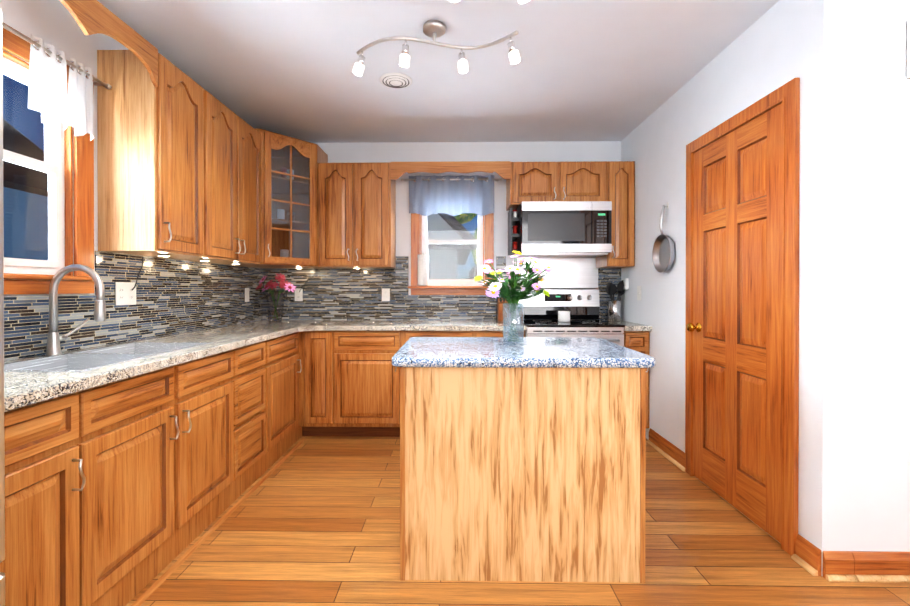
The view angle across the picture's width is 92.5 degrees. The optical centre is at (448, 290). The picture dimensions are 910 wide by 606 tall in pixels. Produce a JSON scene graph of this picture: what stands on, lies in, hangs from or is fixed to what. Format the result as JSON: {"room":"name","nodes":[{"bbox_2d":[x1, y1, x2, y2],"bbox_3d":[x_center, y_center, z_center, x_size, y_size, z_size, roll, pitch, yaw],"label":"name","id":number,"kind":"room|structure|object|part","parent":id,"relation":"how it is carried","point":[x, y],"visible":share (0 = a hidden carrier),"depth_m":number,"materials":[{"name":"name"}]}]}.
{"room":"kitchen","nodes":[
{"label":"kitchen","id":0,"kind":"room"},
{"bbox_2d":[0,0,251,360],"bbox_3d":[-1.870,-0.085,0.744,0.120,2.577,6.720,0,0,1],"label":"wall","id":1,"kind":"structure","parent":0,"point":[53,22],"depth_m":2.03,"materials":[{"name":"paint"}]},
{"bbox_2d":[3,23,93,293],"bbox_3d":[-1.821,-0.527,1.673,0.119,1.085,1.042,0,0,1],"label":"window","id":2,"kind":"structure","parent":1,"relation":"in","point":[67,155],"depth_m":2.03,"materials":[{"name":"white plastic"}]},
{"bbox_2d":[3,23,111,140],"bbox_3d":[-1.738,-0.890,1.708,0.071,0.347,1.004,0,0,1],"label":"curtain","id":3,"kind":"object","parent":2,"relation":"hanging from","point":[47,95],"visible":1,"depth_m":1.93,"materials":[{"name":"white fabric"}]},
{"bbox_2d":[4,251,263,360],"bbox_3d":[-1.777,0.038,2.513,0.007,0.482,3.120,0,0,1],"label":"backsplash","id":4,"kind":"structure","parent":1,"relation":"attached to","point":[174,296],"depth_m":2.53,"materials":[{"name":"tile"}]},
{"bbox_2d":[115,282,135,305],"bbox_3d":[-1.770,0.016,2.393,0.007,0.125,0.150,0,0,1],"label":"electrical outlet","id":5,"kind":"object","parent":4,"relation":"attached to","point":[125,293],"visible":0.98,"depth_m":2.38,"materials":[{"name":"white plastic"}]},
{"bbox_2d":[245,288,248,301],"bbox_3d":[-1.743,0.035,3.783,0.015,0.120,0.075,0,0,1],"label":"electrical outlet","id":6,"kind":"object","parent":4,"relation":"attached to","point":[246,294],"visible":1,"depth_m":3.77,"materials":[{"name":"white plastic"}]},
{"bbox_2d":[97,50,204,257],"bbox_3d":[-1.625,-0.714,2.419,0.313,1.020,0.413,0,0,1],"label":"upper cabinet","id":7,"kind":"object","parent":1,"relation":"attached to","point":[189,168],"depth_m":2.22,"materials":[{"name":"brown wood"}]},
{"bbox_2d":[59,0,157,86],"bbox_3d":[-1.490,-1.126,1.585,0.018,0.190,1.244,0,0,1],"label":"valance","id":8,"kind":"object","parent":7,"relation":"attached to","point":[90,17],"visible":1,"depth_m":1.91,"materials":[{"name":"brown wood"}]},
{"bbox_2d":[132,257,142,289],"bbox_3d":[-1.750,-0.098,2.462,0.021,0.191,0.085,0,0,1],"label":"cord","id":9,"kind":"object","parent":7,"relation":"hanging from","point":[138,273],"visible":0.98,"depth_m":2.47,"materials":[{"name":"black plastic"}]},
{"bbox_2d":[170,90,272,265],"bbox_3d":[-1.590,-0.717,3.047,0.362,1.020,0.844,0,0,1],"label":"upper cabinet","id":10,"kind":"object","parent":1,"relation":"attached to","point":[236,152],"depth_m":2.98,"materials":[{"name":"brown wood"}]},
{"bbox_2d":[97,0,778,142],"bbox_3d":[0.720,-1.404,0.696,5.301,0.060,6.960,0,0,1],"label":"ceiling","id":11,"kind":"structure","parent":0,"point":[600,70],"depth_m":2.61,"materials":[{"name":"paint"}]},
{"bbox_2d":[379,73,411,88],"bbox_3d":[-0.344,-1.370,2.864,0.214,0.024,0.214,0,0,1],"label":"ceiling vent","id":12,"kind":"object","parent":11,"relation":"in","point":[395,80],"visible":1,"depth_m":2.83,"materials":[{"name":"white plastic"}]},
{"bbox_2d":[353,20,520,75],"bbox_3d":[-0.072,-1.270,2.279,0.888,0.219,0.143,0,0,4],"label":"track spotlight","id":13,"kind":"object","parent":11,"relation":"attached to","point":[434,29],"visible":1,"depth_m":2.26,"materials":[{"name":"silver metal"}]},
{"bbox_2d":[449,0,528,3],"bbox_3d":[-0.099,-1.267,1.642,0.881,0.219,0.145,0,0,-19],"label":"track spotlight","id":14,"kind":"object","parent":11,"relation":"attached to","point":[519,1],"visible":1,"depth_m":1.75,"materials":[{"name":"silver metal"}]},
{"bbox_2d":[314,141,620,319],"bbox_3d":[-0.074,-0.100,4.135,3.601,2.577,0.120,0,0,1],"label":"wall","id":15,"kind":"structure","parent":0,"point":[582,151],"depth_m":4.07,"materials":[{"name":"paint"}]},
{"bbox_2d":[269,131,316,261],"bbox_3d":[-1.297,-0.769,3.585,0.305,1.000,0.347,0,0,1],"label":"upper cabinet","id":16,"kind":"object","parent":15,"relation":"attached to","point":[292,161],"depth_m":3.70,"materials":[{"name":"brown wood"}]},
{"bbox_2d":[313,158,395,268],"bbox_3d":[-0.814,-0.661,3.919,0.637,0.900,0.329,0,0,1],"label":"upper cabinet","id":17,"kind":"object","parent":15,"relation":"attached to","point":[356,202],"depth_m":3.76,"materials":[{"name":"brown wood"}]},
{"bbox_2d":[264,256,620,319],"bbox_3d":[-0.075,-0.025,4.070,3.358,0.594,0.006,0,0,1],"label":"backsplash","id":18,"kind":"structure","parent":15,"relation":"attached to","point":[330,293],"depth_m":4.07,"materials":[{"name":"tile"}]},
{"bbox_2d":[295,288,302,300],"bbox_3d":[-1.405,0.039,4.083,0.075,0.120,0.007,0,0,1],"label":"electrical outlet","id":19,"kind":"object","parent":18,"relation":"attached to","point":[298,296],"visible":0.98,"depth_m":4.08,"materials":[{"name":"white plastic"}]},
{"bbox_2d":[382,288,389,300],"bbox_3d":[-0.585,0.039,4.070,0.075,0.120,0.007,0,0,1],"label":"electrical outlet","id":20,"kind":"object","parent":18,"relation":"attached to","point":[385,294],"visible":1,"depth_m":4.07,"materials":[{"name":"white plastic"}]},
{"bbox_2d":[408,213,493,294],"bbox_3d":[0.036,-0.463,4.051,0.811,1.007,0.210,0,0,1],"label":"window","id":21,"kind":"structure","parent":15,"relation":"in","point":[420,242],"depth_m":4.06,"materials":[{"name":"white plastic"}]},
{"bbox_2d":[418,252,428,285],"bbox_3d":[-0.231,-0.200,4.003,0.101,0.310,0.101,0,0,1],"label":"paper towel","id":22,"kind":"object","parent":21,"relation":"on","point":[423,269],"visible":1,"depth_m":3.96,"materials":[{"name":"white paper"}]},
{"bbox_2d":[401,175,501,215],"bbox_3d":[0.029,-0.874,4.009,0.929,0.365,0.080,0,0,1],"label":"curtain","id":23,"kind":"object","parent":21,"relation":"hanging from","point":[449,195],"visible":1,"depth_m":3.99,"materials":[{"name":"fabric"}]},
{"bbox_2d":[506,161,608,210],"bbox_3d":[0.950,-0.929,3.889,0.829,0.364,0.329,0,0,1],"label":"upper cabinet","id":24,"kind":"object","parent":15,"relation":"attached to","point":[528,181],"depth_m":3.73,"materials":[{"name":"brown wood"}]},
{"bbox_2d":[391,161,509,179],"bbox_3d":[0.018,-1.035,3.749,1.030,0.150,0.018,0,0,1],"label":"valance","id":25,"kind":"object","parent":24,"relation":"attached to","point":[499,168],"visible":1,"depth_m":3.74,"materials":[{"name":"brown wood"}]},
{"bbox_2d":[508,201,611,257],"bbox_3d":[0.956,-0.525,3.841,0.814,0.440,0.426,0,0,1],"label":"microwave","id":26,"kind":"object","parent":24,"relation":"attached to","point":[567,229],"visible":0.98,"depth_m":3.63,"materials":[{"name":"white plastic"}]},
{"bbox_2d":[596,161,634,267],"bbox_3d":[1.484,-0.661,3.881,0.234,0.900,0.329,0,0,1],"label":"upper cabinet","id":27,"kind":"object","parent":15,"relation":"attached to","point":[621,173],"depth_m":3.72,"materials":[{"name":"brown wood"}]},
{"bbox_2d":[126,436,909,605],"bbox_3d":[0.720,1.233,0.707,5.301,0.060,6.960,0,0,1],"label":"floor","id":28,"kind":"structure","parent":0,"point":[312,521],"depth_m":1.96,"materials":[{"name":"brown wood"}]},
{"bbox_2d":[0,9,4,605],"bbox_3d":[-1.331,0.304,0.505,0.907,1.800,0.857,0,0,1],"label":"fridge","id":29,"kind":"object","parent":28,"relation":"on","point":[2,520],"visible":1,"depth_m":0.91,"materials":[{"name":"metal"}]},
{"bbox_2d":[0,388,103,605],"bbox_3d":[-1.509,0.764,1.227,0.584,0.874,0.550,0,0,1],"label":"base cabinet","id":30,"kind":"object","parent":28,"relation":"on","point":[54,450],"depth_m":1.35,"materials":[{"name":"brown wood"}]},
{"bbox_2d":[4,320,324,411],"bbox_3d":[-1.474,0.301,2.523,0.612,0.040,3.148,0,0,1],"label":"countertop","id":31,"kind":"structure","parent":30,"relation":"on","point":[21,389],"depth_m":1.70,"materials":[{"name":"beige stone"}]},
{"bbox_2d":[40,264,105,355],"bbox_3d":[-1.634,0.082,1.962,0.256,0.400,0.157,0,0,1],"label":"faucet","id":32,"kind":"object","parent":31,"relation":"on","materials":[{"name":"silver metal"}]},
{"bbox_2d":[4,340,215,419],"bbox_3d":[-1.493,0.380,1.940,0.437,0.201,0.832,0,0,1],"label":"sink","id":33,"kind":"object","parent":31,"relation":"in","point":[120,399],"depth_m":1.92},
{"bbox_2d":[256,273,295,321],"bbox_3d":[-1.531,0.055,3.890,0.352,0.435,0.202,0,0,1],"label":"vase","id":34,"kind":"object","parent":31,"relation":"on","point":[275,302],"visible":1,"depth_m":3.85,"materials":[{"name":"clear glass"}]},
{"bbox_3d":[-1.548,0.148,3.900,0.184,0.250,0.184,0,0,1],"label":"glass","id":35,"kind":"part","parent":34,"relation":"part of","materials":[{"name":"clear glass"}]},
{"bbox_2d":[120,340,267,511],"bbox_3d":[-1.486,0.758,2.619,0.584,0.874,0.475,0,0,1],"label":"base cabinet","id":36,"kind":"object","parent":28,"relation":"on","point":[133,468],"depth_m":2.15,"materials":[{"name":"brown wood"}]},
{"bbox_2d":[268,332,299,475],"bbox_3d":[-1.478,0.756,3.143,0.584,0.874,0.573,0,0,1],"label":"base cabinet","id":37,"kind":"object","parent":28,"relation":"on","point":[283,354],"depth_m":3.13,"materials":[{"name":"brown wood"}]},
{"bbox_2d":[300,328,314,443],"bbox_3d":[-1.467,0.753,3.765,0.584,0.874,0.670,0,0,1],"label":"base cabinet","id":38,"kind":"object","parent":28,"relation":"on","point":[309,329],"depth_m":3.43,"materials":[{"name":"brown wood"}]},
{"bbox_2d":[299,332,334,435],"bbox_3d":[-1.054,0.753,3.784,0.278,0.874,0.618,0,0,1],"label":"base cabinet","id":39,"kind":"object","parent":28,"relation":"on","point":[316,349],"depth_m":3.48,"materials":[{"name":"brown wood"}]},
{"bbox_2d":[335,332,474,436],"bbox_3d":[-0.354,0.753,3.772,1.123,0.874,0.618,0,0,1],"label":"base cabinet","id":40,"kind":"object","parent":28,"relation":"on","point":[349,379],"depth_m":3.47,"materials":[{"name":"brown wood"}]},
{"bbox_2d":[304,320,525,331],"bbox_3d":[-0.264,0.294,3.754,1.764,0.040,0.648,0,0,1],"label":"countertop","id":41,"kind":"structure","parent":40,"relation":"on","point":[327,325],"depth_m":3.47,"materials":[{"name":"beige stone"}]},
{"bbox_2d":[497,297,509,320],"bbox_3d":[0.498,0.139,3.952,0.100,0.268,0.170,0,0,1],"label":"knife block","id":42,"kind":"object","parent":41,"relation":"on","point":[500,308],"visible":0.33,"depth_m":3.89,"materials":[{"name":"brown wood"}]},
{"bbox_2d":[475,332,524,336],"bbox_3d":[0.413,0.753,3.760,0.411,0.874,0.618,0,0,1],"label":"base cabinet","id":43,"kind":"object","parent":28,"relation":"on","point":[477,334],"depth_m":3.45,"materials":[{"name":"brown wood"}]},
{"bbox_2d":[392,337,655,582],"bbox_3d":[0.314,0.734,2.153,1.090,0.926,0.778,0,0,1],"label":"kitchen island","id":44,"kind":"object","parent":28,"relation":"on","point":[526,461],"visible":1,"depth_m":1.79,"materials":[{"name":"brown wood"}]},
{"bbox_2d":[474,251,554,344],"bbox_3d":[0.331,0.031,2.222,0.406,0.478,0.339,0,0,1],"label":"vase","id":45,"kind":"object","parent":44,"relation":"on","point":[517,292],"visible":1,"depth_m":2.17,"materials":[{"name":"clear glass"}]},
{"bbox_3d":[0.329,0.166,2.202,0.108,0.207,0.108,0,0,1],"label":"glass","id":46,"kind":"part","parent":45,"relation":"part of","materials":[{"name":"clear glass"}]},
{"bbox_2d":[516,288,624,346],"bbox_3d":[1.001,0.583,3.702,0.763,1.215,0.705,0,0,1],"label":"range","id":47,"kind":"object","parent":28,"relation":"on","point":[580,303],"visible":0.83,"depth_m":3.99,"materials":[{"name":"metal"}]},
{"bbox_2d":[558,311,569,321],"bbox_3d":[0.995,0.219,3.739,0.104,0.090,0.104,0,0,1],"label":"candle jar","id":48,"kind":"object","parent":47,"relation":"on","point":[563,316],"visible":1,"depth_m":3.69,"materials":[{"name":"white wax"}]},
{"bbox_2d":[622,324,651,427],"bbox_3d":[1.492,0.754,3.742,0.212,0.874,0.618,0,0,1],"label":"base cabinet","id":49,"kind":"object","parent":28,"relation":"on","point":[637,339],"depth_m":3.43,"materials":[{"name":"brown wood"}]},
{"bbox_2d":[606,280,624,320],"bbox_3d":[1.511,0.087,3.947,0.187,0.371,0.126,0,0,1],"label":"utensil holder","id":50,"kind":"object","parent":49,"relation":"on","point":[614,310],"visible":0.92,"depth_m":3.90,"materials":[{"name":"metal"}]},
{"bbox_2d":[621,0,852,575],"bbox_3d":[1.647,-0.095,2.934,0.120,2.577,2.226,0,0,1],"label":"wall","id":51,"kind":"structure","parent":0,"point":[780,43],"depth_m":1.93,"materials":[{"name":"paint"}]},
{"bbox_2d":[623,278,628,289],"bbox_3d":[1.587,-0.061,3.888,0.028,0.100,0.060,0,0,1],"label":"outlet","id":52,"kind":"object","parent":51,"relation":"attached to","point":[626,283],"visible":0.94,"depth_m":3.86,"materials":[{"name":"white plastic"}]},
{"bbox_2d":[637,286,640,300],"bbox_3d":[1.588,0.021,3.635,0.015,0.120,0.075,0,0,1],"label":"light switch","id":53,"kind":"object","parent":51,"relation":"attached to","point":[638,292],"visible":1,"depth_m":3.62,"materials":[{"name":"white plastic"}]},
{"bbox_2d":[652,202,674,272],"bbox_3d":[1.558,-0.386,3.153,0.061,0.509,0.278,0,0,1],"label":"pan","id":54,"kind":"object","parent":51,"relation":"hanging from","point":[663,253],"visible":1,"depth_m":3.18,"materials":[{"name":"metal"}]},
{"bbox_2d":[646,428,684,470],"bbox_3d":[1.572,1.139,3.155,0.033,0.108,0.556,0,0,1],"label":"baseboard","id":55,"kind":"structure","parent":51,"relation":"attached to","point":[671,452],"depth_m":3.13,"materials":[{"name":"brown wood"}]},
{"bbox_2d":[685,78,799,555],"bbox_3d":[1.537,0.121,2.410,0.079,2.150,0.922,0,0,1],"label":"pantry door","id":56,"kind":"structure","parent":51,"relation":"in","point":[742,333],"depth_m":2.27,"materials":[{"name":"brown wood"}]},
{"bbox_2d":[791,534,820,575],"bbox_3d":[1.552,1.144,1.891,0.033,0.108,0.122,0,0,1],"label":"baseboard","id":57,"kind":"structure","parent":51,"relation":"attached to","point":[806,556],"depth_m":1.88,"materials":[{"name":"brown wood"}]},
{"bbox_2d":[851,0,909,551],"bbox_3d":[2.539,-0.090,1.866,1.700,2.577,0.120,0,0,1],"label":"wall","id":58,"kind":"structure","parent":0,"point":[880,505],"depth_m":1.82,"materials":[{"name":"paint"}]},
{"bbox_2d":[823,551,857,581],"bbox_3d":[1.628,1.145,1.808,0.118,0.108,0.033,0,0,1],"label":"baseboard","id":59,"kind":"structure","parent":58,"relation":"attached to","point":[838,566],"depth_m":1.81,"materials":[{"name":"brown wood"}]},
{"bbox_2d":[852,551,909,582],"bbox_3d":[2.478,1.145,1.794,1.577,0.108,0.033,0,0,1],"label":"baseboard return","id":60,"kind":"object","parent":58,"relation":"attached to","point":[881,566],"visible":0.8,"depth_m":1.81,"materials":[{"name":"brown wood"}]},
{"bbox_2d":[907,20,909,78],"bbox_3d":[1.897,-0.995,1.803,0.009,0.239,0.015,0,0,1],"label":"door chime","id":61,"kind":"object","parent":58,"relation":"attached to","point":[908,49],"visible":1,"depth_m":1.79,"materials":[{"name":"white plastic"}]},
{"label":"outside","id":62,"kind":"structure","parent":0,"visible":0},
{"bbox_2d":[3,119,47,259],"bbox_3d":[-7.029,0.347,2.070,4.600,6.700,8.000,0,0,1],"label":"neighbour","id":63,"kind":"structure","parent":62,"point":[25,248],"depth_m":5.15,"materials":[{"name":"blue"}]},
{"bbox_2d":[427,213,476,278],"bbox_3d":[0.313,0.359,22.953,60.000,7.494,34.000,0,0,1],"label":"house","id":64,"kind":"structure","parent":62,"point":[433,227],"depth_m":8.66,"materials":[{"name":"white"}]},
{"bbox_2d":[454,213,477,265],"bbox_3d":[3.540,-5.156,20.119,11.933,17.558,11.290,0,0,1],"label":"tree","id":65,"kind":"object","parent":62,"point":[464,220],"depth_m":20.64,"materials":[{"name":"green plant"}]}
]}

